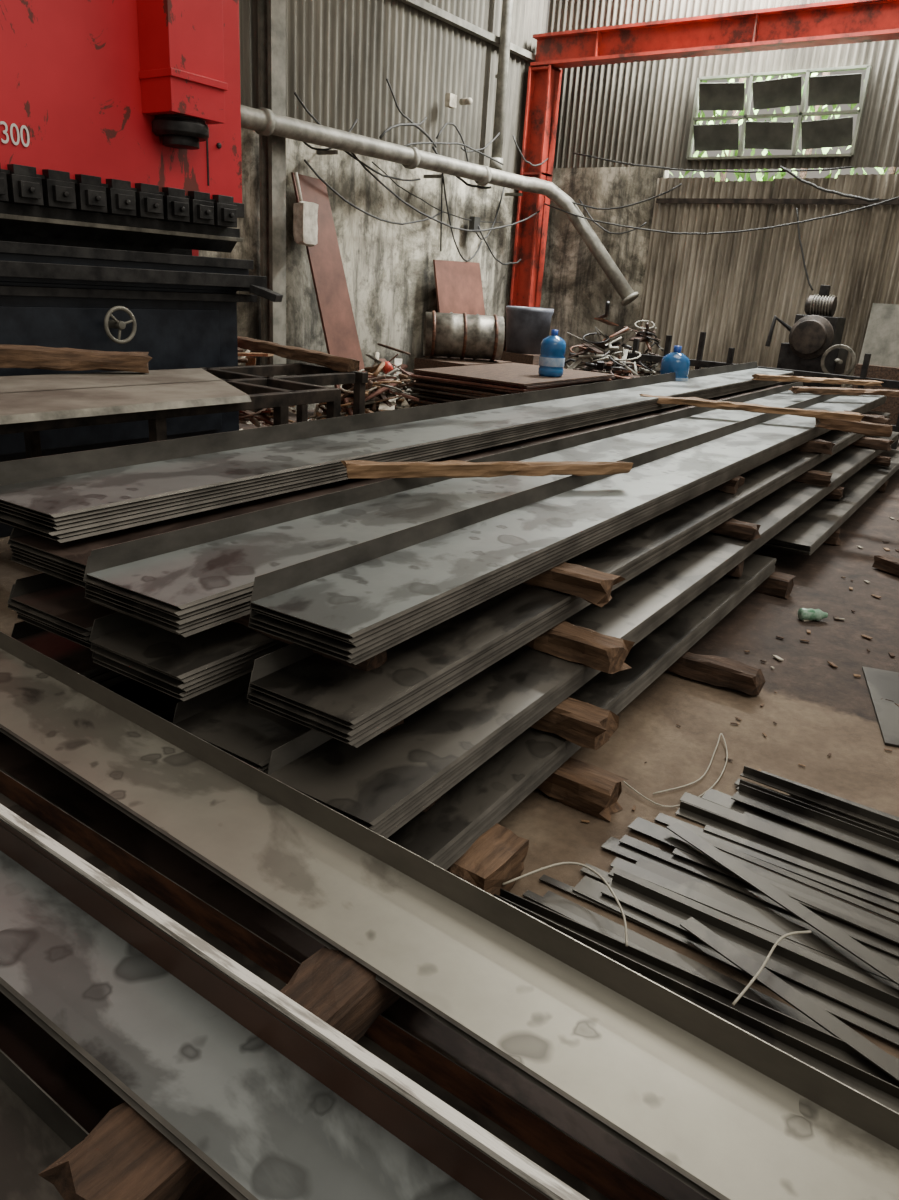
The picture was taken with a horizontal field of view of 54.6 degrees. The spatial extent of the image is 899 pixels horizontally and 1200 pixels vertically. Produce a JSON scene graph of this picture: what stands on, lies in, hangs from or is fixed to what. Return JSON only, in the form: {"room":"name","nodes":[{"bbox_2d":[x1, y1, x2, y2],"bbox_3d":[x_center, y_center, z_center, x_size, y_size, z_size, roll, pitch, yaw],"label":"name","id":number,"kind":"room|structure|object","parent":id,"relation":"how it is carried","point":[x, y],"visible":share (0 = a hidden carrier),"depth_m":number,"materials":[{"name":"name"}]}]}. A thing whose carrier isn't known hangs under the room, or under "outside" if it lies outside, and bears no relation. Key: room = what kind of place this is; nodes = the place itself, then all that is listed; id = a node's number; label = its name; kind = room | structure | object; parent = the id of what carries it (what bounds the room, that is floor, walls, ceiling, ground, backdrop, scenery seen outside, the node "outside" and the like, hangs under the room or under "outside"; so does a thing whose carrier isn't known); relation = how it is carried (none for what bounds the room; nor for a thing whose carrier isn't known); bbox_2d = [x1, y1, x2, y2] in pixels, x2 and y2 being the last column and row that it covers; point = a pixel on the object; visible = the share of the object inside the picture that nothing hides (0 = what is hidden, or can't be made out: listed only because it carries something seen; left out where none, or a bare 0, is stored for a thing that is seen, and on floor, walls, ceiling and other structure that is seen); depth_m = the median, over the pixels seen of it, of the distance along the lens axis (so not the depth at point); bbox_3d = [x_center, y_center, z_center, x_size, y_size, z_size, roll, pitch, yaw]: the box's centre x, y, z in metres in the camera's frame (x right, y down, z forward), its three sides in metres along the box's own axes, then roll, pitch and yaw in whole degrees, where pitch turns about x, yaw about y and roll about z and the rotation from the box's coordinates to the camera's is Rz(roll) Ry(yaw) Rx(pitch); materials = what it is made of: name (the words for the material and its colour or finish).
{"room":"metal workshop","nodes":[
{"label":"metal workshop","id":0,"kind":"room"},
{"bbox_2d":[198,0,547,411],"bbox_3d":[-3.269,-5.044,7.380,0.300,7.200,16.150,17,24,32],"label":"wall","id":1,"kind":"structure","parent":0,"point":[341,54],"depth_m":11.05,"materials":[{"name":"paint"}]},
{"bbox_2d":[293,172,317,246],"bbox_3d":[-1.573,-4.213,9.395,0.236,0.734,0.256,17,24,32],"label":"electrical box","id":2,"kind":"object","parent":1,"relation":"attached to","point":[305,225],"visible":1,"depth_m":9.35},
{"bbox_2d":[241,105,638,305],"bbox_3d":[-0.754,-4.218,9.440,1.999,1.693,9.863,17,24,32],"label":"pipe","id":3,"kind":"object","parent":1,"relation":"attached to","point":[263,121],"visible":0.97,"depth_m":10.83,"materials":[{"name":"grey metal"}]},
{"bbox_2d":[489,0,513,170],"bbox_3d":[0.783,-7.997,11.759,0.190,3.950,0.190,17,24,32],"label":"vertical pipe","id":4,"kind":"object","parent":1,"relation":"attached to","point":[507,5],"visible":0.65,"depth_m":12.01,"materials":[{"name":"grey metal"}]},
{"bbox_2d":[294,78,898,290],"bbox_3d":[1.678,-5.402,11.461,7.512,2.100,3.381,0,20,-11],"label":"hanging cables","id":5,"kind":"object","parent":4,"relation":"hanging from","point":[450,99],"visible":0.96,"depth_m":11.45,"materials":[{"name":"rubber"}]},
{"bbox_2d":[0,409,898,1058],"bbox_3d":[2.389,0.200,4.714,17.000,0.100,22.000,17,24,32],"label":"floor","id":6,"kind":"structure","parent":0,"point":[818,708],"depth_m":3.56,"materials":[{"name":"concrete"}]},
{"bbox_2d":[0,0,282,537],"bbox_3d":[-2.852,-2.759,4.994,1.927,4.600,3.407,17,24,32],"label":"press brake","id":7,"kind":"object","parent":6,"relation":"on","point":[121,161],"visible":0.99,"depth_m":5.17,"materials":[{"name":"red paint"}]},
{"bbox_2d":[0,363,367,458],"bbox_3d":[-1.585,-0.717,4.913,1.180,0.985,3.350,17,24,32],"label":"support frame","id":8,"kind":"object","parent":6,"relation":"on","point":[308,384],"visible":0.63,"depth_m":4.88,"materials":[{"name":"metal"}]},
{"bbox_2d":[0,368,251,424],"bbox_3d":[-2.037,-0.935,3.985,1.220,0.032,3.090,17,24,32],"label":"tabletop","id":9,"kind":"object","parent":8,"relation":"on","point":[25,398],"visible":1,"depth_m":4.21,"materials":[{"name":"grey metal"}]},
{"bbox_2d":[0,344,151,372],"bbox_3d":[-2.197,-1.308,4.702,1.134,0.147,0.140,-9,23,-31],"label":"sleeper","id":10,"kind":"object","parent":9,"relation":"on","point":[11,356],"visible":1,"depth_m":4.73,"materials":[{"name":"brown wood"}]},
{"bbox_2d":[237,336,359,371],"bbox_3d":[-1.170,-1.797,6.317,1.403,0.137,0.118,19,25,36],"label":"sleeper","id":11,"kind":"object","parent":8,"relation":"on","point":[336,363],"visible":0.94,"depth_m":6.18,"materials":[{"name":"brown wood"}]},
{"bbox_2d":[238,339,295,429],"bbox_3d":[-2.045,-1.861,7.967,1.817,1.047,1.397,17,24,32],"label":"heap","id":12,"kind":"object","parent":6,"relation":"on","point":[246,415],"visible":0.07,"depth_m":7.82,"materials":[{"name":"brown metal"}]},
{"bbox_2d":[258,0,285,414],"bbox_3d":[-1.825,-5.412,8.947,0.190,7.000,0.200,17,24,32],"label":"stanchion","id":13,"kind":"object","parent":6,"relation":"on","point":[271,13],"visible":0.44,"depth_m":9.23,"materials":[{"name":"grey paint"}]},
{"bbox_2d":[291,172,364,387],"bbox_3d":[-1.338,-3.502,10.201,0.480,2.620,0.980,17,24,32],"label":"sheet","id":14,"kind":"object","parent":6,"relation":"on","point":[325,261],"visible":0.62,"depth_m":10.08,"materials":[{"name":"brown metal"}]},
{"bbox_2d":[289,362,418,422],"bbox_3d":[-0.781,-1.988,8.936,1.693,0.853,1.563,17,24,32],"label":"rubble heap","id":15,"kind":"object","parent":6,"relation":"on","point":[376,400],"visible":0.32,"depth_m":8.77,"materials":[{"name":"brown metal"}]},
{"bbox_2d":[382,362,392,373],"bbox_3d":[-0.653,-2.425,9.090,0.128,0.129,0.129,17,24,32],"label":"plastic cup","id":16,"kind":"object","parent":15,"relation":"on","point":[387,368],"visible":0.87,"depth_m":9.04,"materials":[{"name":"red plastic"}]},
{"bbox_2d":[360,343,419,406],"bbox_3d":[-0.679,-2.494,10.187,1.209,0.980,1.262,17,24,32],"label":"rubble heap","id":17,"kind":"object","parent":6,"relation":"on","point":[401,373],"visible":0.13,"depth_m":10.07,"materials":[{"name":"grey metal"}]},
{"bbox_2d":[425,260,484,356],"bbox_3d":[0.155,-3.857,12.502,0.360,1.900,1.300,17,24,32],"label":"sheet","id":18,"kind":"object","parent":6,"relation":"on","point":[458,284],"visible":0.33,"depth_m":12.31,"materials":[{"name":"brown metal"}]},
{"bbox_2d":[414,357,511,405],"bbox_3d":[0.158,-2.655,10.948,0.780,0.710,1.000,17,24,32],"label":"wooden crate","id":19,"kind":"object","parent":6,"relation":"on","point":[425,362],"visible":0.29,"depth_m":10.60,"materials":[{"name":"brown wood"}]},
{"bbox_2d":[423,311,504,360],"bbox_3d":[0.168,-3.256,10.739,0.950,0.556,0.556,2,20,-6],"label":"drum","id":20,"kind":"object","parent":19,"relation":"on","point":[448,335],"visible":1,"depth_m":10.53,"materials":[{"name":"grey metal"}]},
{"bbox_2d":[447,823,528,895],"bbox_3d":[0.091,0.751,2.460,0.181,0.139,0.256,17,24,32],"label":"wood block","id":21,"kind":"object","parent":6,"relation":"on","point":[497,857],"visible":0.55,"depth_m":2.40,"materials":[{"name":"brown wood"}]},
{"bbox_2d":[406,363,614,405],"bbox_3d":[0.726,-2.207,9.814,1.515,0.716,2.254,17,24,32],"label":"sheet","id":22,"kind":"object","parent":6,"relation":"on","point":[440,385],"visible":0.46,"depth_m":9.13,"materials":[{"name":"metal"}]},
{"bbox_2d":[538,330,565,376],"bbox_3d":[1.110,-2.660,9.361,0.274,0.480,0.274,17,24,32],"label":"water jug","id":23,"kind":"object","parent":22,"relation":"on","point":[553,347],"visible":1,"depth_m":9.27,"materials":[{"name":"blue plastic"}]},
{"bbox_2d":[500,306,553,364],"bbox_3d":[1.062,-3.381,12.168,0.660,1.350,0.660,17,24,32],"label":"plastic bin","id":24,"kind":"object","parent":6,"relation":"on","point":[526,328],"visible":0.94,"depth_m":11.82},
{"bbox_2d":[509,65,561,307],"bbox_3d":[1.258,-5.591,13.481,0.480,4.620,0.510,17,24,32],"label":"steel column","id":25,"kind":"structure","parent":6,"relation":"on","point":[544,82],"depth_m":13.15,"materials":[{"name":"red metal"}]},
{"bbox_2d":[530,0,898,68],"bbox_3d":[5.999,-6.544,9.612,11.640,0.390,0.300,17,24,32],"label":"steel beam","id":26,"kind":"object","parent":25,"relation":"on","point":[837,22],"visible":0.95,"depth_m":11.15,"materials":[{"name":"red metal"}]},
{"bbox_2d":[537,757,628,821],"bbox_3d":[-0.193,0.424,3.303,1.836,0.132,0.142,17,24,32],"label":"sleeper","id":27,"kind":"object","parent":6,"relation":"on","point":[582,786],"visible":0.15,"depth_m":2.85,"materials":[{"name":"brown wood"}]},
{"bbox_2d":[564,301,640,380],"bbox_3d":[1.842,-3.046,11.194,1.939,1.535,1.600,17,24,32],"label":"heap","id":28,"kind":"object","parent":6,"relation":"on","point":[623,370],"visible":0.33,"depth_m":11.08,"materials":[{"name":"metal"}]},
{"bbox_2d":[616,320,663,376],"bbox_3d":[2.802,-3.331,12.548,1.876,1.331,1.305,17,24,32],"label":"heap","id":29,"kind":"object","parent":6,"relation":"on","point":[645,334],"visible":0.23,"depth_m":12.34,"materials":[{"name":"black metal"}]},
{"bbox_2d":[502,733,810,1005],"bbox_3d":[0.819,0.714,2.728,0.764,0.089,1.403,17,24,32],"label":"wire","id":30,"kind":"object","parent":6,"relation":"on","point":[736,1000],"visible":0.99,"depth_m":2.41,"materials":[{"name":"white metal"}]},
{"bbox_2d":[494,766,898,1112],"bbox_3d":[1.468,0.973,2.200,2.543,0.052,1.306,17,24,32],"label":"scrap","id":31,"kind":"object","parent":6,"relation":"on","point":[850,974],"visible":0.94,"depth_m":2.39,"materials":[{"name":"grey metal"}]},
{"bbox_2d":[666,651,765,694],"bbox_3d":[0.566,0.130,4.252,1.921,0.120,0.122,17,24,32],"label":"sleeper","id":32,"kind":"object","parent":6,"relation":"on","point":[725,672],"visible":0.17,"depth_m":3.81,"materials":[{"name":"brown wood"}]},
{"bbox_2d":[581,517,898,914],"bbox_3d":[3.130,0.123,4.890,2.022,0.014,6.745,17,24,32],"label":"debris","id":33,"kind":"object","parent":6,"relation":"on","point":[886,549],"visible":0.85,"depth_m":4.18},
{"bbox_2d":[627,332,898,449],"bbox_3d":[4.359,-2.526,10.634,4.800,1.210,0.100,17,24,32],"label":"rack","id":34,"kind":"object","parent":6,"relation":"on","point":[698,363],"visible":0.32,"depth_m":11.01,"materials":[{"name":"black metal"}]},
{"bbox_2d":[754,571,795,598],"bbox_3d":[1.235,-0.298,5.546,1.856,0.131,0.142,17,24,32],"label":"sleeper","id":35,"kind":"object","parent":6,"relation":"on","point":[778,584],"visible":0.1,"depth_m":5.06,"materials":[{"name":"brown wood"}]},
{"bbox_2d":[387,554,776,869],"bbox_3d":[0.749,0.198,3.741,0.389,0.116,3.718,16,23,30],"label":"channel","id":36,"kind":"object","parent":35,"relation":"on","point":[440,835],"visible":0.34,"depth_m":2.84,"materials":[{"name":"grey metal"}]},
{"bbox_2d":[669,72,898,180],"bbox_3d":[5.041,-6.032,12.929,5.617,6.308,1.637,17,24,32],"label":"foliage","id":37,"kind":"object","parent":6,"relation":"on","point":[892,170],"visible":0.1,"depth_m":12.84,"materials":[{"name":"green plant"}]},
{"bbox_2d":[765,285,855,387],"bbox_3d":[4.618,-2.990,11.003,1.097,1.860,0.780,17,24,32],"label":"machine","id":38,"kind":"object","parent":6,"relation":"on","point":[814,345],"visible":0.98,"depth_m":10.71,"materials":[{"name":"black metal"}]},
{"bbox_2d":[797,608,827,620],"bbox_3d":[1.975,0.080,4.722,0.150,0.066,0.068,3,20,-3],"label":"bottle","id":39,"kind":"object","parent":6,"relation":"on","point":[811,614],"visible":1,"depth_m":4.70,"materials":[{"name":"green plastic"}]},
{"bbox_2d":[823,528,840,544],"bbox_3d":[2.090,-0.669,6.721,1.793,0.127,0.142,17,24,32],"label":"sleeper","id":40,"kind":"object","parent":6,"relation":"on","point":[834,539],"visible":0.02,"depth_m":6.23,"materials":[{"name":"brown wood"}]},
{"bbox_3d":[1.228,-0.745,6.401,0.410,0.126,9.019,16,23,30],"label":"channel","id":41,"kind":"object","parent":40,"relation":"on","visible":0},
{"bbox_2d":[726,560,743,576],"bbox_3d":[0.898,-0.377,5.130,1.699,0.106,0.147,17,24,32],"label":"sleeper","id":42,"kind":"object","parent":41,"relation":"on","point":[737,571],"visible":0.02,"depth_m":4.66,"materials":[{"name":"brown wood"}]},
{"bbox_2d":[851,303,898,445],"bbox_3d":[5.543,-2.878,11.107,0.650,1.696,0.300,17,24,32],"label":"panel","id":43,"kind":"object","parent":6,"relation":"on","point":[881,340],"visible":0.6,"depth_m":11.03,"materials":[{"name":"paint"}]},
{"bbox_2d":[862,666,898,747],"bbox_3d":[2.170,0.500,3.685,0.700,0.010,0.800,10,21,16],"label":"plate","id":44,"kind":"object","parent":6,"relation":"on","point":[884,684],"visible":1,"depth_m":3.80,"materials":[{"name":"grey metal"}]},
{"bbox_2d":[877,480,888,491],"bbox_3d":[3.433,-1.273,8.618,1.674,0.128,0.142,17,24,32],"label":"sleeper","id":45,"kind":"object","parent":6,"relation":"on","point":[882,488],"visible":0.03,"depth_m":8.16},
{"bbox_2d":[764,449,898,554],"bbox_3d":[3.466,-1.004,7.515,0.388,0.103,5.011,16,23,30],"label":"channel","id":46,"kind":"object","parent":45,"relation":"on","point":[805,534],"visible":0.52,"depth_m":6.39,"materials":[{"name":"grey metal"}]},
{"bbox_2d":[867,456,890,466],"bbox_3d":[3.545,-1.509,8.716,1.642,0.104,0.147,17,24,32],"label":"sleeper","id":47,"kind":"object","parent":46,"relation":"on","point":[885,461],"visible":0.09,"depth_m":8.29,"materials":[{"name":"brown wood"}]},
{"bbox_3d":[1.728,-0.603,6.103,0.413,0.126,9.019,16,23,30],"label":"channel","id":48,"kind":"object","parent":45,"relation":"on","visible":0},
{"bbox_2d":[423,796,441,811],"bbox_3d":[-0.656,0.351,2.848,1.545,0.102,0.148,17,24,32],"label":"sleeper","id":49,"kind":"object","parent":48,"relation":"on","point":[434,802],"visible":0.02,"depth_m":2.45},
{"bbox_2d":[530,697,618,749],"bbox_3d":[-0.181,0.220,3.292,1.767,0.120,0.143,17,24,32],"label":"sleeper","id":50,"kind":"object","parent":48,"relation":"on","point":[583,724],"visible":0.09,"depth_m":2.85,"materials":[{"name":"brown wood"}]},
{"bbox_2d":[11,621,130,687],"bbox_3d":[1.160,-0.949,6.391,0.413,0.126,9.013,16,23,30],"label":"channel","id":51,"kind":"object","parent":50,"relation":"on","point":[77,657],"visible":0.02,"depth_m":2.84,"materials":[{"name":"grey metal"}]},
{"bbox_2d":[850,437,893,450],"bbox_3d":[3.439,-1.627,8.502,1.649,0.105,0.146,17,24,32],"label":"sleeper","id":52,"kind":"object","parent":51,"relation":"on","point":[867,442],"visible":0.19,"depth_m":8.11,"materials":[{"name":"brown wood"}]},
{"bbox_2d":[172,672,310,773],"bbox_3d":[1.823,-0.743,5.947,0.362,0.126,9.014,16,23,30],"label":"channel","id":53,"kind":"object","parent":50,"relation":"on","point":[222,716],"visible":0.02,"depth_m":2.46,"materials":[{"name":"grey metal"}]},
{"bbox_2d":[382,720,403,732],"bbox_3d":[-0.702,0.165,2.823,1.378,0.103,0.150,17,24,32],"label":"sleeper","id":54,"kind":"object","parent":53,"relation":"on","point":[401,721],"visible":0.02,"depth_m":2.50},
{"bbox_2d":[525,621,634,673],"bbox_3d":[-0.095,-0.016,3.430,1.748,0.108,0.144,17,24,33],"label":"sleeper","id":55,"kind":"object","parent":53,"relation":"on","point":[587,647],"visible":0.2,"depth_m":3.00,"materials":[{"name":"brown wood"}]},
{"bbox_2d":[247,411,889,747],"bbox_3d":[2.128,-0.897,5.899,0.372,0.126,9.222,16,23,30],"label":"channel","id":56,"kind":"object","parent":55,"relation":"on","point":[342,702],"visible":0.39,"depth_m":2.67,"materials":[{"name":"grey metal"}]},
{"bbox_2d":[523,562,624,606],"bbox_3d":[-0.085,-0.233,3.516,1.670,0.104,0.146,17,24,32],"label":"sleeper","id":57,"kind":"object","parent":56,"relation":"on","point":[593,586],"visible":0.22,"depth_m":3.11,"materials":[{"name":"brown wood"}]},
{"bbox_2d":[791,439,834,454],"bbox_3d":[2.248,-1.316,6.912,1.550,0.105,0.146,17,24,32],"label":"sleeper","id":58,"kind":"object","parent":56,"relation":"on","point":[817,445],"visible":0.14,"depth_m":6.53,"materials":[{"name":"brown wood"}]},
{"bbox_2d":[248,386,886,664],"bbox_3d":[2.120,-1.109,5.958,0.376,0.150,9.224,16,23,30],"label":"stack","id":59,"kind":"object","parent":58,"relation":"on","point":[353,604],"visible":0.89,"depth_m":3.01,"materials":[{"name":"grey metal"}]},
{"bbox_2d":[789,386,898,396],"bbox_3d":[3.975,-2.030,8.485,1.545,0.071,0.116,-3,21,-18],"label":"sleeper","id":60,"kind":"object","parent":59,"relation":"on","point":[813,390],"visible":1,"depth_m":8.40,"materials":[{"name":"brown wood"}]},
{"bbox_2d":[815,417,892,436],"bbox_3d":[3.005,-1.300,6.487,0.542,0.096,0.137,14,22,21],"label":"sleeper","id":61,"kind":"object","parent":59,"relation":"on","point":[865,428],"visible":0.95,"depth_m":6.43,"materials":[{"name":"brown wood"}]},
{"bbox_2d":[639,394,863,421],"bbox_3d":[2.268,-1.466,6.624,1.659,0.072,0.120,8,20,10],"label":"sleeper","id":62,"kind":"object","parent":61,"relation":"on","point":[690,401],"visible":0.94,"depth_m":6.58,"materials":[{"name":"brown wood"}]},
{"bbox_2d":[844,410,890,424],"bbox_3d":[3.300,-1.448,6.921,0.108,0.066,0.416,-12,27,-37],"label":"sleeper","id":63,"kind":"object","parent":59,"relation":"on","point":[867,418],"visible":0.44,"depth_m":6.83,"materials":[{"name":"brown wood"}]},
{"bbox_2d":[709,518,760,539],"bbox_3d":[0.975,-0.570,5.140,1.708,0.104,0.146,17,24,32],"label":"sleeper","id":64,"kind":"object","parent":53,"relation":"on","point":[740,530],"visible":0.16,"depth_m":4.71,"materials":[{"name":"brown wood"}]},
{"bbox_2d":[791,469,832,486],"bbox_3d":[2.105,-1.064,6.713,1.642,0.104,0.145,17,24,32],"label":"sleeper","id":65,"kind":"object","parent":53,"relation":"on","point":[813,477],"visible":0.14,"depth_m":6.29,"materials":[{"name":"brown wood"}]},
{"bbox_2d":[7,573,117,648],"bbox_3d":[1.224,-1.092,6.269,0.411,0.126,9.027,16,23,30],"label":"channel","id":66,"kind":"object","parent":65,"relation":"on","point":[60,607],"visible":0.05,"depth_m":2.75,"materials":[{"name":"grey metal"}]},
{"bbox_2d":[231,614,386,670],"bbox_3d":[-0.723,-0.010,2.786,1.328,0.105,0.148,17,24,32],"label":"sleeper","id":67,"kind":"object","parent":66,"relation":"on","point":[376,661],"visible":0.09,"depth_m":2.48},
{"bbox_2d":[7,384,783,587],"bbox_3d":[1.230,-1.272,6.253,0.430,0.116,9.009,16,23,30],"label":"channel","id":68,"kind":"object","parent":67,"relation":"on","point":[67,561],"visible":0.1,"depth_m":3.07,"materials":[{"name":"grey metal"}]},
{"bbox_2d":[0,361,793,542],"bbox_3d":[1.250,-1.519,6.551,0.453,0.165,9.626,16,23,30],"label":"channel","id":69,"kind":"object","parent":68,"relation":"on","point":[66,497],"visible":0.91,"depth_m":3.66,"materials":[{"name":"grey metal"}]},
{"bbox_2d":[751,374,882,385],"bbox_3d":[3.828,-2.284,9.036,1.572,0.067,0.133,-2,21,-17],"label":"sleeper","id":70,"kind":"object","parent":69,"relation":"on","point":[779,378],"visible":1,"depth_m":8.97,"materials":[{"name":"brown wood"}]},
{"bbox_2d":[711,476,744,493],"bbox_3d":[1.067,-0.836,5.376,1.487,0.106,0.147,17,24,32],"label":"sleeper","id":71,"kind":"object","parent":66,"relation":"on","point":[731,486],"visible":0.08,"depth_m":4.98,"materials":[{"name":"brown wood"}]},
{"bbox_2d":[267,431,898,837],"bbox_3d":[2.188,-0.670,5.814,0.360,0.126,9.212,16,23,30],"label":"channel","id":72,"kind":"object","parent":50,"relation":"on","point":[381,784],"visible":0.49,"depth_m":2.68,"materials":[{"name":"grey metal"}]},
{"bbox_2d":[824,486,843,499],"bbox_3d":[2.380,-1.021,7.165,1.649,0.104,0.150,17,24,32],"label":"sleeper","id":73,"kind":"object","parent":48,"relation":"on","point":[837,493],"visible":0.02,"depth_m":6.71,"materials":[{"name":"brown wood"}]},
{"bbox_2d":[872,554,898,576],"bbox_3d":[2.948,-0.170,5.539,0.125,0.095,0.570,-4,21,-20],"label":"sleeper","id":74,"kind":"object","parent":6,"relation":"on","point":[887,563],"visible":1,"depth_m":5.67,"materials":[{"name":"brown wood"}]},
{"bbox_3d":[2.067,-1.628,8.496,0.420,0.700,0.540,17,24,32],"label":"crate","id":75,"kind":"object","parent":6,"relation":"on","visible":0},
{"bbox_2d":[660,346,689,380],"bbox_3d":[2.137,-2.171,8.273,0.274,0.480,0.274,17,24,32],"label":"water jug","id":76,"kind":"object","parent":75,"relation":"on","point":[676,361],"visible":0.55,"depth_m":8.16,"materials":[{"name":"blue plastic"}]},
{"bbox_3d":[-1.688,0.662,2.450,0.154,0.093,1.247,17,24,32],"label":"sleeper","id":77,"kind":"object","parent":6,"relation":"on","visible":0},
{"bbox_2d":[0,992,124,1132],"bbox_3d":[-0.123,1.096,1.280,5.010,0.086,0.733,17,24,32],"label":"channel","id":78,"kind":"object","parent":77,"relation":"on","point":[85,1097],"visible":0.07,"depth_m":1.69,"materials":[{"name":"black metal"}]},
{"bbox_3d":[-0.354,0.965,1.502,0.146,0.108,1.176,17,24,33],"label":"sleeper","id":79,"kind":"object","parent":78,"relation":"on","visible":0},
{"bbox_2d":[0,1049,88,1199],"bbox_3d":[-0.265,1.053,1.020,5.013,0.096,0.318,17,24,32],"label":"channel","id":80,"kind":"object","parent":79,"relation":"on","point":[36,1131],"visible":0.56,"depth_m":1.43,"materials":[{"name":"metal"}]},
{"bbox_2d":[0,770,668,1199],"bbox_3d":[-0.162,0.883,1.499,5.009,0.101,0.308,17,24,32],"label":"channel","id":81,"kind":"object","parent":79,"relation":"on","point":[570,1161],"visible":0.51,"depth_m":1.63,"materials":[{"name":"metal"}]},
{"bbox_2d":[38,946,400,1199],"bbox_3d":[-0.264,0.754,1.553,0.171,0.103,0.898,17,24,32],"label":"sleeper","id":82,"kind":"object","parent":81,"relation":"on","point":[124,1157],"visible":0.32,"depth_m":1.29,"materials":[{"name":"brown wood"}]},
{"bbox_2d":[0,631,898,1199],"bbox_3d":[-0.229,0.581,1.816,5.208,0.072,0.263,18,24,33],"label":"channel","id":83,"kind":"object","parent":82,"relation":"on","point":[726,1112],"depth_m":1.62,"materials":[{"name":"grey metal"}]},
{"bbox_2d":[0,732,707,1199],"bbox_3d":[0.008,0.818,1.717,5.024,0.088,0.240,17,24,32],"label":"channel","id":84,"kind":"object","parent":79,"relation":"on","point":[16,761],"visible":0.03,"depth_m":1.89,"materials":[{"name":"black metal"}]},
{"bbox_3d":[-1.604,0.347,2.429,0.173,0.101,0.906,17,24,32],"label":"sleeper","id":85,"kind":"object","parent":84,"relation":"on","visible":0},
{"bbox_2d":[89,612,289,700],"bbox_3d":[1.583,-0.973,6.008,0.399,0.126,9.015,16,23,30],"label":"channel","id":86,"kind":"object","parent":85,"relation":"on","point":[182,668],"visible":0.09,"depth_m":2.49,"materials":[{"name":"grey metal"}]},
{"bbox_2d":[0,819,552,1199],"bbox_3d":[-0.254,0.753,1.282,4.607,0.092,0.207,17,24,32],"label":"channel","id":87,"kind":"object","parent":85,"relation":"on","point":[268,1109],"visible":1,"depth_m":1.38,"materials":[{"name":"grey metal"}]},
{"bbox_2d":[0,804,588,1199],"bbox_3d":[-0.190,0.719,1.369,4.600,0.102,0.025,17,24,32],"label":"steel channel lip","id":88,"kind":"object","parent":87,"relation":"attached to","point":[516,1162],"depth_m":1.36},
{"bbox_2d":[540,0,898,387],"bbox_3d":[6.219,-5.489,10.340,11.970,7.200,0.330,17,24,32],"label":"wall","id":89,"kind":"structure","parent":0,"point":[729,287],"depth_m":12.25,"materials":[{"name":"metal"}]},
{"bbox_2d":[686,65,871,159],"bbox_3d":[4.250,-6.374,11.441,2.210,1.010,0.203,17,24,32],"label":"window","id":90,"kind":"structure","parent":89,"relation":"in","point":[842,88],"depth_m":11.39,"materials":[{"name":"white metal"}]},
{"bbox_3d":[3.613,-1.913,8.798,1.479,0.107,0.143,17,24,32],"label":"sleeper","id":91,"kind":"object","parent":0,"visible":0},
{"bbox_2d":[83,382,820,636],"bbox_3d":[1.631,-1.183,6.072,0.416,0.150,9.218,16,23,30],"label":"channel","id":92,"kind":"object","parent":91,"relation":"on","point":[188,581],"visible":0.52,"depth_m":3.03,"materials":[{"name":"grey metal"}]},
{"bbox_2d":[341,460,632,477],"bbox_3d":[0.203,-0.580,3.839,1.376,0.074,0.085,-3,21,-20],"label":"wooden stick","id":93,"kind":"object","parent":92,"relation":"on","point":[355,468],"visible":1,"depth_m":3.78,"materials":[{"name":"brown wood"}]}
]}

